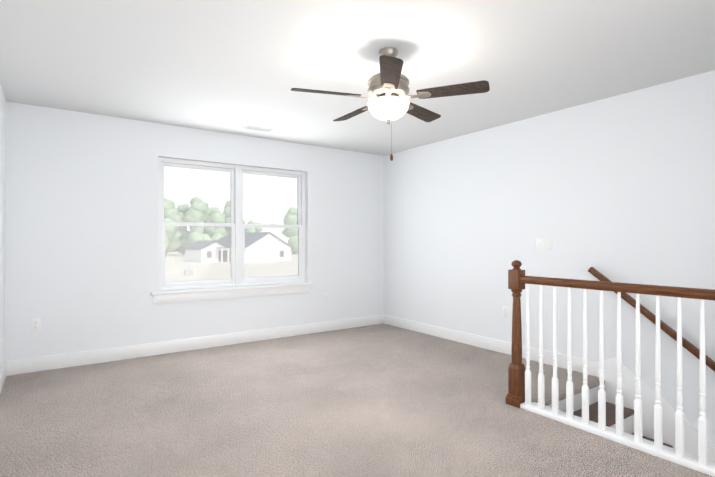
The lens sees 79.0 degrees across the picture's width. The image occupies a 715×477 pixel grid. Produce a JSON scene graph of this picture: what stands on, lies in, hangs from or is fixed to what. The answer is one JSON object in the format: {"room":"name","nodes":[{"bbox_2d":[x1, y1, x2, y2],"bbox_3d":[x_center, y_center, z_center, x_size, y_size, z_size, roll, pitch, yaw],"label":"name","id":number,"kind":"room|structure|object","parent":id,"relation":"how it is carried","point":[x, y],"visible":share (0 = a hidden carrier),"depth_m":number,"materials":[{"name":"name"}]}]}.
{"room":"upstairs loft room","nodes":[
{"label":"upstairs loft room","id":0,"kind":"room"},
{"bbox_2d":[0,85,5,371],"bbox_3d":[-1.557,0.074,1.476,0.150,2.860,5.693,0,0,-35],"label":"wall","id":1,"kind":"structure","parent":0,"point":[2,207],"depth_m":3.64,"materials":[{"name":"paint"}]},
{"bbox_2d":[0,362,6,392],"bbox_3d":[-1.529,1.139,1.572,0.014,0.130,5.529,0,0,-35],"label":"baseboard","id":2,"kind":"structure","parent":1,"relation":"attached to","point":[3,373],"depth_m":3.60,"materials":[{"name":"paint"}]},
{"bbox_2d":[5,101,383,360],"bbox_3d":[-1.416,0.097,5.142,4.588,2.860,0.150,0,0,-35],"label":"wall","id":3,"kind":"structure","parent":0,"point":[81,247],"depth_m":4.41,"materials":[{"name":"paint"}]},
{"bbox_2d":[31,318,40,330],"bbox_3d":[-2.945,0.789,3.969,0.072,0.116,0.010,0,0,-35],"label":"electrical outlet","id":4,"kind":"object","parent":3,"relation":"attached to","point":[35,324],"visible":1,"depth_m":3.97,"materials":[{"name":"plastic"}]},
{"bbox_2d":[5,314,383,375],"bbox_3d":[-1.369,1.161,5.068,4.288,0.130,0.014,0,0,-35],"label":"baseboard","id":5,"kind":"structure","parent":3,"relation":"attached to","point":[27,365],"depth_m":4.64,"materials":[{"name":"paint"}]},
{"bbox_2d":[151,157,312,303],"bbox_3d":[-1.404,-0.090,5.126,1.914,1.554,0.188,0,0,-35],"label":"window unit","id":6,"kind":"structure","parent":3,"relation":"in","point":[238,239],"depth_m":5.11,"materials":[{"name":"plastic"}]},
{"bbox_2d":[323,294,327,302],"bbox_3d":[-0.419,0.790,5.739,0.072,0.116,0.010,0,0,-35],"label":"electrical outlet","id":7,"kind":"object","parent":3,"relation":"attached to","point":[325,298],"visible":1,"depth_m":5.73,"materials":[{"name":"plastic"}]},
{"bbox_2d":[0,324,711,476],"bbox_3d":[0.217,1.362,2.803,4.288,0.300,5.543,0,0,-35],"label":"floor","id":8,"kind":"structure","parent":0,"point":[381,400],"depth_m":2.94,"materials":[{"name":"carpet"}]},
{"bbox_2d":[506,260,714,476],"bbox_3d":[1.887,0.830,2.172,0.138,1.356,2.586,0,0,-35],"label":"stair railing","id":9,"kind":"object","parent":8,"relation":"on","point":[519,388],"visible":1,"depth_m":2.64,"materials":[{"name":"paint"}]},
{"bbox_2d":[0,0,714,155],"bbox_3d":[0.217,-1.288,2.819,4.288,0.120,5.543,0,0,-35],"label":"ceiling","id":10,"kind":"structure","parent":0,"point":[230,66],"depth_m":2.94,"materials":[{"name":"paint"}]},
{"bbox_2d":[242,124,274,131],"bbox_3d":[-1.082,-1.208,4.764,0.320,0.014,0.160,0,0,-35],"label":"ceiling vent","id":11,"kind":"object","parent":10,"relation":"in","point":[258,128],"visible":0.98,"depth_m":4.74,"materials":[{"name":"plastic"}]},
{"bbox_2d":[291,47,489,160],"bbox_3d":[0.181,-0.860,2.880,1.230,0.734,1.182,0,0,-35],"label":"ceiling fan","id":12,"kind":"object","parent":10,"relation":"hanging from","point":[388,90],"visible":1,"depth_m":2.74,"materials":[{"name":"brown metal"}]},
{"bbox_2d":[384,70,714,445],"bbox_3d":[2.078,1.490,4.014,0.150,5.660,5.693,0,0,-35],"label":"wall","id":13,"kind":"structure","parent":0,"point":[620,188],"depth_m":3.99,"materials":[{"name":"paint"}]},
{"bbox_2d":[384,315,596,376],"bbox_3d":[1.251,1.161,5.053,0.014,0.130,3.019,0,0,-35],"label":"baseboard","id":14,"kind":"structure","parent":13,"relation":"attached to","point":[500,346],"depth_m":4.80,"materials":[{"name":"paint"}]},
{"bbox_2d":[502,306,507,317],"bbox_3d":[1.568,0.778,4.606,0.010,0.116,0.072,0,0,-35],"label":"electrical outlet","id":15,"kind":"object","parent":13,"relation":"attached to","point":[504,311],"visible":1,"depth_m":4.60,"materials":[{"name":"plastic"}]},
{"bbox_2d":[536,238,551,249],"bbox_3d":[1.824,0.056,4.240,0.016,0.116,0.164,0,0,-35],"label":"switch plate","id":16,"kind":"object","parent":13,"relation":"attached to","point":[543,243],"visible":1,"depth_m":4.24,"materials":[{"name":"plastic"}]},
{"bbox_2d":[588,267,714,371],"bbox_3d":[2.760,1.163,2.825,0.098,1.840,2.447,0,0,-35],"label":"wall handrail","id":17,"kind":"object","parent":13,"relation":"attached to","point":[667,329],"visible":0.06,"depth_m":3.35,"materials":[{"name":"brown wood"}]},
{"bbox_2d":[597,357,714,461],"bbox_3d":[2.830,2.183,2.789,0.016,2.362,2.490,0,0,-35],"label":"stair skirt board","id":18,"kind":"object","parent":13,"relation":"attached to","point":[647,394],"visible":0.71,"depth_m":3.49,"materials":[{"name":"paint"}]},
{"bbox_3d":[2.401,3.060,2.465,1.087,0.220,2.500,0,0,-35],"label":"floor","id":19,"kind":"structure","parent":0,"visible":0},
{"bbox_2d":[547,386,672,447],"bbox_3d":[2.397,2.101,2.473,1.047,1.692,2.489,0,0,-35],"label":"stairs","id":20,"kind":"structure","parent":19,"relation":"on","point":[628,413],"depth_m":3.53,"materials":[{"name":"carpet"}]},
{"label":"outside","id":21,"kind":"structure","parent":0,"visible":0},
{"bbox_2d":[165,251,297,288],"bbox_3d":[-102.454,5.893,233.269,700.000,0.500,700.000,0,0,-35],"label":"ground","id":22,"kind":"structure","parent":21,"point":[211,276],"depth_m":64.20,"materials":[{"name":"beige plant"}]},
{"bbox_2d":[184,269,192,274],"bbox_3d":[-20.980,4.179,53.845,0.900,0.700,0.600,0,0,-35],"label":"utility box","id":23,"kind":"object","parent":22,"relation":"on","point":[190,270],"depth_m":53.68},
{"bbox_2d":[164,196,297,255],"bbox_3d":[-27.773,-2.322,133.419,109.463,16.492,28.628,0,0,-12],"label":"trees","id":24,"kind":"object","parent":22,"relation":"on","point":[202,204],"depth_m":126.59,"materials":[{"name":"green plant"}]},
{"bbox_2d":[183,232,291,262],"bbox_3d":[-26.070,1.719,92.668,18.130,6.103,16.700,0,0,-44],"label":"house","id":25,"kind":"structure","parent":22,"relation":"on","point":[207,257],"depth_m":88.22,"materials":[{"name":"white"}]},
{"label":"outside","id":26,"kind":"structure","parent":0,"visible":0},
{"bbox_2d":[162,166,297,290],"bbox_3d":[-1.690,-0.034,5.534,2.984,2.865,0.005,0,0,-35],"label":"haze","id":27,"kind":"structure","parent":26,"point":[250,235],"depth_m":5.49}
]}

